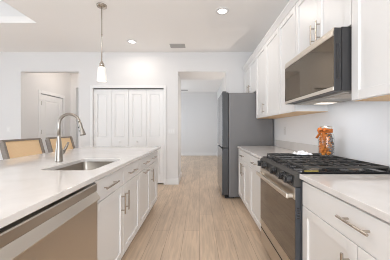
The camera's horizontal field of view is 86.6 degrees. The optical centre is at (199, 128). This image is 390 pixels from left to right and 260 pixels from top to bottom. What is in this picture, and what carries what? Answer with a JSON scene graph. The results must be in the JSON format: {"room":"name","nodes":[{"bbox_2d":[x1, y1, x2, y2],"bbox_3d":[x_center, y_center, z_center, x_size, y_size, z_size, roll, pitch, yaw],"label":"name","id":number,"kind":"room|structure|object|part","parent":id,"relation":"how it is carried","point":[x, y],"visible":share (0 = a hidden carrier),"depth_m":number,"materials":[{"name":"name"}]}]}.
{"room":"kitchen","nodes":[
{"label":"kitchen","id":0,"kind":"room"},
{"bbox_2d":[0,0,24,15],"bbox_3d":[-4.173,-1.985,0.868,3.355,0.450,4.836,0,0,0],"label":"ceiling","id":1,"kind":"structure","parent":0,"point":[6,9],"depth_m":3.24,"materials":[{"name":"white paint"}]},
{"bbox_2d":[25,73,69,138],"bbox_3d":[-3.924,-0.230,5.398,0.120,2.860,1.604,0,0,0],"label":"wall","id":2,"kind":"structure","parent":0,"point":[58,83],"depth_m":4.97,"materials":[{"name":"white paint"}]},
{"bbox_2d":[41,94,61,152],"bbox_3d":[-3.877,0.170,5.439,0.053,2.040,0.803,0,0,0],"label":"door","id":3,"kind":"structure","parent":2,"relation":"in","point":[51,107],"depth_m":5.34,"materials":[{"name":"white paint"}]},
{"bbox_2d":[38,90,64,137],"bbox_3d":[-3.855,0.125,5.445,0.018,2.150,0.960,0,0,0],"label":"trim","id":4,"kind":"structure","parent":2,"relation":"attached to","point":[39,91],"depth_m":5.04,"materials":[{"name":"white paint"}]},
{"bbox_2d":[70,74,78,147],"bbox_3d":[-3.152,-0.230,6.250,1.664,2.860,0.100,0,0,0],"label":"wall","id":5,"kind":"structure","parent":0,"point":[74,78],"depth_m":6.20,"materials":[{"name":"white paint"}]},
{"bbox_2d":[78,88,78,147],"bbox_3d":[-3.360,-0.230,7.600,2.080,2.860,2.600,0,0,0],"label":"wall","id":6,"kind":"structure","parent":0,"point":[78,88],"depth_m":7.36,"materials":[{"name":"white paint"}]},
{"bbox_2d":[0,52,252,178],"bbox_3d":[-2.455,-0.230,4.536,7.490,2.860,0.120,0,0,0],"label":"wall","id":7,"kind":"structure","parent":0,"point":[122,68],"depth_m":4.48,"materials":[{"name":"white paint"}]},
{"bbox_2d":[94,89,110,146],"bbox_3d":[-2.114,0.158,4.525,0.374,2.041,0.034,0,0,0],"label":"door","id":8,"kind":"structure","parent":7,"relation":"in","point":[102,97],"depth_m":4.51,"materials":[{"name":"white paint"}]},
{"bbox_2d":[111,89,128,146],"bbox_3d":[-1.733,0.158,4.508,0.374,2.041,0.068,0,0,0],"label":"door","id":9,"kind":"structure","parent":7,"relation":"in","point":[119,97],"depth_m":4.51,"materials":[{"name":"white paint"}]},
{"bbox_2d":[90,85,165,184],"bbox_3d":[-1.540,0.130,4.467,1.642,2.141,0.018,0,0,0],"label":"trim","id":10,"kind":"structure","parent":7,"relation":"attached to","point":[91,86],"depth_m":4.46,"materials":[{"name":"white paint"}]},
{"bbox_2d":[94,88,163,88],"bbox_3d":[-1.540,-0.878,4.526,1.520,0.011,0.040,0,0,0],"label":"trim","id":11,"kind":"structure","parent":7,"relation":"attached to","point":[94,88],"depth_m":4.51,"materials":[{"name":"grey"}]},
{"bbox_2d":[129,89,145,146],"bbox_3d":[-1.352,0.158,4.508,0.374,2.041,0.068,0,0,0],"label":"door","id":12,"kind":"structure","parent":7,"relation":"in","point":[137,97],"depth_m":4.51,"materials":[{"name":"white paint"}]},
{"bbox_2d":[146,89,163,182],"bbox_3d":[-0.971,0.158,4.525,0.374,2.041,0.034,0,0,0],"label":"door","id":13,"kind":"structure","parent":7,"relation":"in","point":[154,98],"depth_m":4.51,"materials":[{"name":"white paint"}]},
{"bbox_2d":[168,128,174,133],"bbox_3d":[-0.605,0.045,4.471,0.165,0.118,0.008,0,0,0],"label":"light switch","id":14,"kind":"object","parent":7,"relation":"attached to","point":[170,130],"visible":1,"depth_m":4.47,"materials":[{"name":"white plastic"}]},
{"bbox_2d":[166,179,178,184],"bbox_3d":[-2.455,1.135,4.468,7.490,0.130,0.015,0,0,0],"label":"baseboard","id":15,"kind":"structure","parent":7,"relation":"attached to","point":[168,181],"depth_m":4.46,"materials":[{"name":"white paint"}]},
{"bbox_2d":[0,0,289,91],"bbox_3d":[-2.425,-1.710,3.000,7.750,0.100,13.200,0,0,0],"label":"ceiling","id":16,"kind":"structure","parent":0,"point":[46,25],"depth_m":3.35,"materials":[{"name":"white paint"}]},
{"bbox_2d":[96,2,106,81],"bbox_3d":[-1.312,-1.149,2.780,0.132,1.019,0.132,0,0,0],"label":"pendant lamp","id":17,"kind":"object","parent":16,"relation":"hanging from","point":[101,73],"visible":1,"depth_m":2.75,"materials":[{"name":"white glass"}]},
{"bbox_3d":[-1.312,-1.265,2.780,0.018,0.730,0.017,0,0,0],"label":"rod","id":18,"kind":"part","parent":17,"relation":"part of","materials":[{"name":"silver metal"}]},
{"bbox_3d":[-1.312,-0.738,2.780,0.123,0.195,0.123,0,0,0],"label":"lamp shade","id":19,"kind":"part","parent":17,"relation":"part of","materials":[{"name":"white glass"}]},
{"bbox_2d":[127,39,136,43],"bbox_3d":[-1.280,-1.653,3.927,0.190,0.011,0.190,0,0,0],"label":"recessed light","id":20,"kind":"object","parent":16,"relation":"in","point":[130,41],"visible":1,"depth_m":3.91,"materials":[{"name":"white plastic"}]},
{"bbox_2d":[170,44,184,47],"bbox_3d":[-0.435,-1.654,4.125,0.300,0.010,0.190,0,0,0],"label":"ceiling vent","id":21,"kind":"object","parent":16,"relation":"in","point":[171,45],"visible":1,"depth_m":4.09,"materials":[{"name":"grey metal"}]},
{"bbox_2d":[216,7,228,14],"bbox_3d":[0.320,-1.653,2.905,0.190,0.011,0.190,0,0,0],"label":"recessed light","id":22,"kind":"object","parent":16,"relation":"in","point":[221,10],"visible":1,"depth_m":2.89,"materials":[{"name":"white plastic"}]},
{"bbox_2d":[179,76,180,174],"bbox_3d":[-0.525,-0.230,4.903,0.120,2.860,0.614,0,0,0],"label":"wall","id":23,"kind":"structure","parent":0,"point":[179,76],"depth_m":4.81,"materials":[{"name":"white paint"}]},
{"bbox_2d":[121,156,271,259],"bbox_3d":[-2.425,1.250,3.000,7.750,0.100,13.200,0,0,0],"label":"floor","id":24,"kind":"structure","parent":0,"point":[191,219],"depth_m":2.60,"materials":[{"name":"brown wood"}]},
{"bbox_2d":[0,138,44,159],"bbox_3d":[-1.975,0.662,2.600,0.550,1.076,0.570,0,0,0],"label":"counter chair","id":25,"kind":"object","parent":24,"relation":"on","point":[12,148],"visible":0.18,"depth_m":2.54,"materials":[{"name":"beige fabric"}]},
{"bbox_3d":[-2.163,0.373,2.330,0.176,0.466,0.030,0,0,0],"label":"post","id":26,"kind":"part","parent":25,"relation":"part of","materials":[{"name":"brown wood"}]},
{"bbox_3d":[-2.225,0.135,2.600,0.034,0.022,0.568,0,0,0],"label":"rail","id":27,"kind":"part","parent":25,"relation":"part of","materials":[{"name":"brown wood"}]},
{"bbox_3d":[-2.176,0.315,2.600,0.102,0.336,0.508,0,0,0],"label":"cane panel","id":28,"kind":"part","parent":25,"relation":"part of","materials":[{"name":"beige wicker"}]},
{"bbox_3d":[-2.163,0.373,2.870,0.176,0.466,0.030,0,0,0],"label":"post","id":29,"kind":"part","parent":25,"relation":"part of","materials":[{"name":"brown wood"}]},
{"bbox_2d":[0,183,99,259],"bbox_3d":[-0.936,0.765,0.948,0.638,0.866,0.690,0,0,0],"label":"dishwasher","id":30,"kind":"object","parent":24,"relation":"on","point":[65,228],"visible":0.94,"depth_m":0.94,"materials":[{"name":"grey metal"}]},
{"bbox_3d":[-0.668,0.763,0.948,0.062,0.663,0.688,0,0,0],"label":"door","id":31,"kind":"part","parent":30,"relation":"part of","materials":[{"name":"silver metal"}]},
{"bbox_2d":[45,136,74,152],"bbox_3d":[-1.975,0.662,3.295,0.550,1.076,0.570,0,0,0],"label":"counter chair","id":32,"kind":"object","parent":24,"relation":"on","point":[50,141],"visible":0.18,"depth_m":3.18,"materials":[{"name":"beige fabric"}]},
{"bbox_3d":[-2.163,0.373,3.025,0.176,0.466,0.030,0,0,0],"label":"post","id":33,"kind":"part","parent":32,"relation":"part of","materials":[{"name":"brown wood"}]},
{"bbox_3d":[-2.225,0.135,3.295,0.034,0.022,0.568,0,0,0],"label":"rail","id":34,"kind":"part","parent":32,"relation":"part of","materials":[{"name":"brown wood"}]},
{"bbox_3d":[-2.176,0.315,3.295,0.102,0.336,0.508,0,0,0],"label":"cane panel","id":35,"kind":"part","parent":32,"relation":"part of","materials":[{"name":"beige wicker"}]},
{"bbox_2d":[93,159,139,259],"bbox_3d":[-0.946,0.757,1.785,0.658,0.883,0.969,0,0,0],"label":"base cabinet","id":36,"kind":"object","parent":24,"relation":"on","point":[118,205],"visible":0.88,"depth_m":1.68,"materials":[{"name":"white paint"}]},
{"bbox_2d":[0,147,160,228],"bbox_3d":[-1.228,0.300,1.810,1.203,0.030,3.120,0,0,0],"label":"countertop","id":37,"kind":"structure","parent":36,"relation":"on","point":[28,184],"depth_m":1.27,"materials":[{"name":"white stone"}]},
{"bbox_2d":[55,113,85,161],"bbox_3d":[-1.131,0.071,1.843,0.264,0.428,0.117,0,0,0],"label":"kitchen faucet","id":38,"kind":"object","parent":37,"relation":"on","point":[59,151],"visible":1,"depth_m":1.80,"materials":[{"name":"silver metal"}]},
{"bbox_3d":[-1.222,0.172,1.869,0.042,0.110,0.080,0,0,24],"label":"lever","id":39,"kind":"part","parent":38,"relation":"part of","materials":[{"name":"silver metal"}]},
{"bbox_3d":[-1.142,-0.044,1.815,0.204,0.198,0.024,0,0,0],"label":"spout","id":40,"kind":"part","parent":38,"relation":"part of","materials":[{"name":"silver metal"}]},
{"bbox_2d":[56,162,111,169],"bbox_3d":[-0.930,0.418,1.715,0.407,0.204,0.606,0,0,0],"label":"sink","id":41,"kind":"object","parent":37,"relation":"in","point":[83,165],"visible":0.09,"depth_m":2.00,"materials":[{"name":"silver metal"}]},
{"bbox_3d":[-0.664,0.404,1.542,0.019,0.148,0.479,0,0,0],"label":"drawer","id":42,"kind":"part","parent":36,"relation":"part of","materials":[{"name":"white paint"}]},
{"bbox_3d":[-0.664,0.785,1.542,0.019,0.606,0.479,0,0,0],"label":"door","id":43,"kind":"part","parent":36,"relation":"part of","materials":[{"name":"white paint"}]},
{"bbox_3d":[-0.636,0.403,1.500,0.039,0.012,0.210,0,0,0],"label":"handle","id":44,"kind":"part","parent":36,"relation":"part of","materials":[{"name":"silver metal"}]},
{"bbox_3d":[-0.636,0.625,1.828,0.039,0.170,0.012,0,0,0],"label":"handle","id":45,"kind":"part","parent":36,"relation":"part of","materials":[{"name":"silver metal"}]},
{"bbox_3d":[-0.664,0.404,2.026,0.019,0.148,0.483,0,0,0],"label":"drawer","id":46,"kind":"part","parent":36,"relation":"part of","materials":[{"name":"white paint"}]},
{"bbox_3d":[-0.664,0.785,2.026,0.019,0.606,0.483,0,0,0],"label":"door","id":47,"kind":"part","parent":36,"relation":"part of","materials":[{"name":"white paint"}]},
{"bbox_2d":[140,154,149,226],"bbox_3d":[-0.946,0.757,2.510,0.658,0.883,0.479,0,0,0],"label":"base cabinet","id":48,"kind":"object","parent":24,"relation":"on","point":[145,161],"visible":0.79,"depth_m":2.51,"materials":[{"name":"white paint"}]},
{"bbox_3d":[-0.664,0.404,2.510,0.019,0.148,0.476,0,0,0],"label":"drawer","id":49,"kind":"part","parent":48,"relation":"part of","materials":[{"name":"white paint"}]},
{"bbox_2d":[150,150,157,209],"bbox_3d":[-0.946,0.757,3.040,0.658,0.883,0.579,0,0,0],"label":"base cabinet","id":50,"kind":"object","parent":24,"relation":"on","point":[153,156],"visible":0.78,"depth_m":3.00,"materials":[{"name":"white paint"}]},
{"bbox_3d":[-0.664,0.404,2.975,0.019,0.148,0.446,0,0,0],"label":"drawer","id":51,"kind":"part","parent":50,"relation":"part of","materials":[{"name":"white paint"}]},
{"bbox_2d":[238,149,249,212],"bbox_3d":[0.947,0.757,3.072,0.670,0.883,0.764,0,0,0],"label":"base cabinet","id":52,"kind":"object","parent":24,"relation":"on","point":[243,157],"visible":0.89,"depth_m":3.02,"materials":[{"name":"white paint"}]},
{"bbox_3d":[0.659,0.785,3.268,0.019,0.606,0.371,0,0,0],"label":"door","id":53,"kind":"part","parent":52,"relation":"part of","materials":[{"name":"white paint"}]},
{"bbox_3d":[0.659,0.404,3.072,0.019,0.148,0.761,0,0,0],"label":"drawer","id":54,"kind":"part","parent":52,"relation":"part of","materials":[{"name":"white paint"}]},
{"bbox_3d":[0.659,0.785,2.885,0.019,0.606,0.386,0,0,0],"label":"door","id":55,"kind":"part","parent":52,"relation":"part of","materials":[{"name":"white paint"}]},
{"bbox_2d":[237,140,318,158],"bbox_3d":[0.961,0.247,2.766,0.656,0.135,1.388,0,0,0],"label":"countertop","id":56,"kind":"structure","parent":52,"relation":"on","point":[281,146],"depth_m":2.74,"materials":[{"name":"white stone"}]},
{"bbox_2d":[292,150,312,154],"bbox_3d":[0.951,0.215,1.915,0.161,0.039,0.134,0,0,0],"label":"cloth","id":57,"kind":"object","parent":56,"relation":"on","point":[302,152],"visible":1,"depth_m":1.88,"materials":[{"name":"white fabric"}]},
{"bbox_2d":[218,91,272,197],"bbox_3d":[0.828,0.275,3.997,0.884,1.850,0.887,0,0,0],"label":"refrigerator","id":58,"kind":"object","parent":24,"relation":"on","point":[238,124],"visible":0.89,"depth_m":3.55,"materials":[{"name":"grey metal"}]},
{"bbox_3d":[0.444,0.739,3.997,0.107,0.802,0.887,0,0,0],"label":"freezer drawer","id":59,"kind":"part","parent":58,"relation":"part of","materials":[{"name":"grey metal"}]},
{"bbox_3d":[0.444,-0.158,3.774,0.107,0.945,0.442,0,0,0],"label":"door","id":60,"kind":"part","parent":58,"relation":"part of","materials":[{"name":"grey metal"}]},
{"bbox_2d":[250,154,260,230],"bbox_3d":[0.947,0.757,2.382,0.670,0.883,0.614,0,0,0],"label":"base cabinet","id":61,"kind":"object","parent":24,"relation":"on","point":[255,180],"visible":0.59,"depth_m":2.44,"materials":[{"name":"white paint"}]},
{"bbox_3d":[0.659,0.404,2.382,0.019,0.148,0.611,0,0,0],"label":"drawer","id":62,"kind":"part","parent":61,"relation":"part of","materials":[{"name":"white paint"}]},
{"bbox_2d":[256,153,389,259],"bbox_3d":[0.921,0.719,1.693,0.729,0.960,0.750,0,0,0],"label":"gas range","id":63,"kind":"object","parent":24,"relation":"on","point":[281,219],"visible":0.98,"depth_m":1.48,"materials":[{"name":"grey metal"}]},
{"bbox_3d":[0.629,1.028,1.693,0.034,0.168,0.746,0,0,0],"label":"storage drawer","id":64,"kind":"part","parent":63,"relation":"part of","materials":[{"name":"silver metal"}]},
{"bbox_3d":[0.569,0.433,1.693,0.018,0.034,0.714,0,0,0],"label":"handle","id":65,"kind":"part","parent":63,"relation":"part of","materials":[{"name":"silver metal"}]},
{"bbox_3d":[0.610,0.666,1.693,0.003,0.423,0.742,0,0,0],"label":"glass","id":66,"kind":"part","parent":63,"relation":"part of","materials":[{"name":"brown glass"}]},
{"bbox_3d":[0.622,0.324,1.693,0.048,0.089,0.750,0,0,0],"label":"control panel","id":67,"kind":"part","parent":63,"relation":"part of","materials":[{"name":"grey metal"}]},
{"bbox_3d":[0.629,0.656,1.693,0.034,0.564,0.746,0,0,0],"label":"oven door","id":68,"kind":"part","parent":63,"relation":"part of","materials":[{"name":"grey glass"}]},
{"bbox_2d":[315,126,333,154],"bbox_3d":[1.100,0.105,1.840,0.178,0.262,0.128,0,0,0],"label":"glass jar","id":69,"kind":"object","parent":63,"relation":"on","point":[325,146],"visible":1,"depth_m":1.80,"materials":[{"name":"orange glass"}]},
{"bbox_3d":[1.125,-0.013,1.840,0.096,0.026,0.096,0,0,0],"label":"lid","id":70,"kind":"part","parent":69,"relation":"part of","materials":[{"name":"silver metal"}]},
{"bbox_2d":[263,156,389,172],"bbox_3d":[0.960,0.275,1.693,0.653,0.006,0.750,0,0,0],"label":"cooktop","id":71,"kind":"object","parent":63,"relation":"in","point":[287,166],"depth_m":1.39,"materials":[{"name":"black metal"}]},
{"bbox_2d":[303,181,389,259],"bbox_3d":[0.947,0.757,0.853,0.670,0.883,0.914,0,0,0],"label":"base cabinet","id":72,"kind":"object","parent":24,"relation":"on","point":[334,228],"visible":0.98,"depth_m":0.97,"materials":[{"name":"white paint"}]},
{"bbox_3d":[0.659,0.785,1.081,0.019,0.606,0.453,0,0,0],"label":"door","id":73,"kind":"part","parent":72,"relation":"part of","materials":[{"name":"white paint"}]},
{"bbox_2d":[299,174,389,222],"bbox_3d":[0.961,0.247,0.832,0.656,0.135,0.964,0,0,0],"label":"countertop","id":74,"kind":"structure","parent":72,"relation":"on","point":[370,193],"depth_m":0.99,"materials":[{"name":"white stone"}]},
{"bbox_3d":[0.631,0.625,0.900,0.039,0.170,0.012,0,0,0],"label":"handle","id":75,"kind":"part","parent":72,"relation":"part of","materials":[{"name":"silver metal"}]},
{"bbox_3d":[0.631,0.392,0.849,0.039,0.012,0.170,0,0,0],"label":"handle","id":76,"kind":"part","parent":72,"relation":"part of","materials":[{"name":"silver metal"}]},
{"bbox_3d":[0.659,0.785,0.624,0.019,0.606,0.454,0,0,0],"label":"door","id":77,"kind":"part","parent":72,"relation":"part of","materials":[{"name":"white paint"}]},
{"bbox_2d":[181,92,216,152],"bbox_3d":[-0.650,-0.230,9.420,3.100,2.860,0.100,0,0,0],"label":"wall","id":78,"kind":"structure","parent":0,"point":[198,109],"depth_m":9.37,"materials":[{"name":"white paint"}]},
{"bbox_2d":[181,153,216,155],"bbox_3d":[-0.705,1.135,9.363,2.990,0.130,0.015,0,0,0],"label":"baseboard","id":79,"kind":"structure","parent":78,"relation":"attached to","point":[182,154],"depth_m":9.35,"materials":[{"name":"white paint"}]},
{"bbox_2d":[179,73,224,79],"bbox_3d":[0.054,-1.452,4.903,1.038,0.417,0.614,0,0,0],"label":"ceiling","id":80,"kind":"structure","parent":0,"point":[184,76],"depth_m":4.90,"materials":[{"name":"white paint"}]},
{"bbox_2d":[217,83,221,152],"bbox_3d":[0.845,-0.230,7.290,0.110,2.860,4.160,0,0,0],"label":"wall","id":81,"kind":"structure","parent":0,"point":[219,91],"depth_m":9.08,"materials":[{"name":"white paint"}]},
{"bbox_2d":[222,75,224,90],"bbox_3d":[0.633,-0.230,4.903,0.120,2.860,0.614,0,0,0],"label":"wall","id":82,"kind":"structure","parent":0,"point":[223,79],"depth_m":4.94,"materials":[{"name":"white paint"}]},
{"bbox_2d":[273,100,389,167],"bbox_3d":[1.350,-0.230,0.855,0.120,2.860,8.910,0,0,0],"label":"wall","id":83,"kind":"structure","parent":0,"point":[361,129],"depth_m":1.76,"materials":[{"name":"white paint"}]},
{"bbox_2d":[244,56,255,92],"bbox_3d":[1.105,-0.950,3.983,0.367,0.600,0.932,0,0,0],"label":"upper cabinet","id":84,"kind":"object","parent":83,"relation":"attached to","point":[250,71],"visible":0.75,"depth_m":3.92,"materials":[{"name":"white paint"}]},
{"bbox_3d":[0.970,-0.950,4.218,0.019,0.596,0.461,0,0,0],"label":"door","id":85,"kind":"part","parent":84,"relation":"part of","materials":[{"name":"white paint"}]},
{"bbox_3d":[0.970,-0.950,3.751,0.019,0.596,0.464,0,0,0],"label":"door","id":86,"kind":"part","parent":84,"relation":"part of","materials":[{"name":"white paint"}]},
{"bbox_2d":[256,27,298,118],"bbox_3d":[1.105,-0.713,3.018,0.367,1.075,0.994,0,0,0],"label":"upper cabinet","id":87,"kind":"object","parent":83,"relation":"attached to","point":[267,58],"visible":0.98,"depth_m":2.92,"materials":[{"name":"white paint"}]},
{"bbox_3d":[0.970,-0.714,3.266,0.019,1.068,0.494,0,0,0],"label":"door","id":88,"kind":"part","parent":87,"relation":"part of","materials":[{"name":"white paint"}]},
{"bbox_2d":[242,0,297,70],"bbox_3d":[0.949,-1.280,2.422,0.058,0.060,4.055,0,0,0],"label":"crown molding","id":89,"kind":"structure","parent":87,"relation":"on","point":[291,3],"depth_m":2.63,"materials":[{"name":"white paint"}]},
{"bbox_3d":[0.970,-0.714,2.768,0.019,1.068,0.493,0,0,0],"label":"door","id":90,"kind":"part","parent":87,"relation":"part of","materials":[{"name":"white paint"}]},
{"bbox_2d":[276,140,318,152],"bbox_3d":[1.280,0.232,2.766,0.019,0.105,1.388,0,0,0],"label":"backsplash","id":91,"kind":"structure","parent":83,"relation":"attached to","point":[308,148],"depth_m":2.66,"materials":[{"name":"white stone"}]},
{"bbox_2d":[279,5,327,114],"bbox_3d":[1.124,-0.713,2.296,0.328,1.075,0.442,0,0,0],"label":"upper cabinet","id":92,"kind":"object","parent":83,"relation":"attached to","point":[287,28],"visible":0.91,"depth_m":2.29,"materials":[{"name":"white paint"}]},
{"bbox_3d":[0.970,-0.714,2.296,0.019,1.068,0.439,0,0,0],"label":"door","id":93,"kind":"part","parent":92,"relation":"part of","materials":[{"name":"white paint"}]},
{"bbox_2d":[296,0,351,55],"bbox_3d":[1.105,-0.955,1.692,0.367,0.590,0.760,0,0,0],"label":"upper cabinet","id":94,"kind":"object","parent":83,"relation":"attached to","point":[314,18],"visible":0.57,"depth_m":1.67,"materials":[{"name":"white paint"}]},
{"bbox_3d":[0.970,-0.955,1.883,0.019,0.586,0.377,0,0,0],"label":"door","id":95,"kind":"part","parent":94,"relation":"part of","materials":[{"name":"white paint"}]},
{"bbox_3d":[0.941,-0.785,1.732,0.039,0.160,0.012,0,0,0],"label":"handle","id":96,"kind":"part","parent":94,"relation":"part of","materials":[{"name":"silver metal"}]},
{"bbox_3d":[0.941,-0.785,1.652,0.039,0.160,0.012,0,0,0],"label":"handle","id":97,"kind":"part","parent":94,"relation":"part of","materials":[{"name":"silver metal"}]},
{"bbox_2d":[285,27,351,104],"bbox_3d":[1.068,-0.442,1.692,0.436,0.420,0.751,0,0,0],"label":"microwave","id":98,"kind":"object","parent":94,"relation":"attached to","point":[321,74],"visible":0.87,"depth_m":1.47,"materials":[{"name":"grey metal"}]},
{"bbox_3d":[0.855,-0.433,1.692,0.004,0.321,0.745,0,0,0],"label":"glass","id":99,"kind":"part","parent":98,"relation":"part of","materials":[{"name":"black glass"}]},
{"bbox_3d":[0.970,-0.955,1.502,0.019,0.586,0.376,0,0,0],"label":"door","id":100,"kind":"part","parent":94,"relation":"part of","materials":[{"name":"white paint"}]},
{"bbox_2d":[352,0,389,100],"bbox_3d":[1.124,-0.713,0.853,0.328,1.075,0.914,0,0,0],"label":"upper cabinet","id":101,"kind":"object","parent":83,"relation":"attached to","point":[370,18],"visible":1,"depth_m":1.18,"materials":[{"name":"white paint"}]}
]}

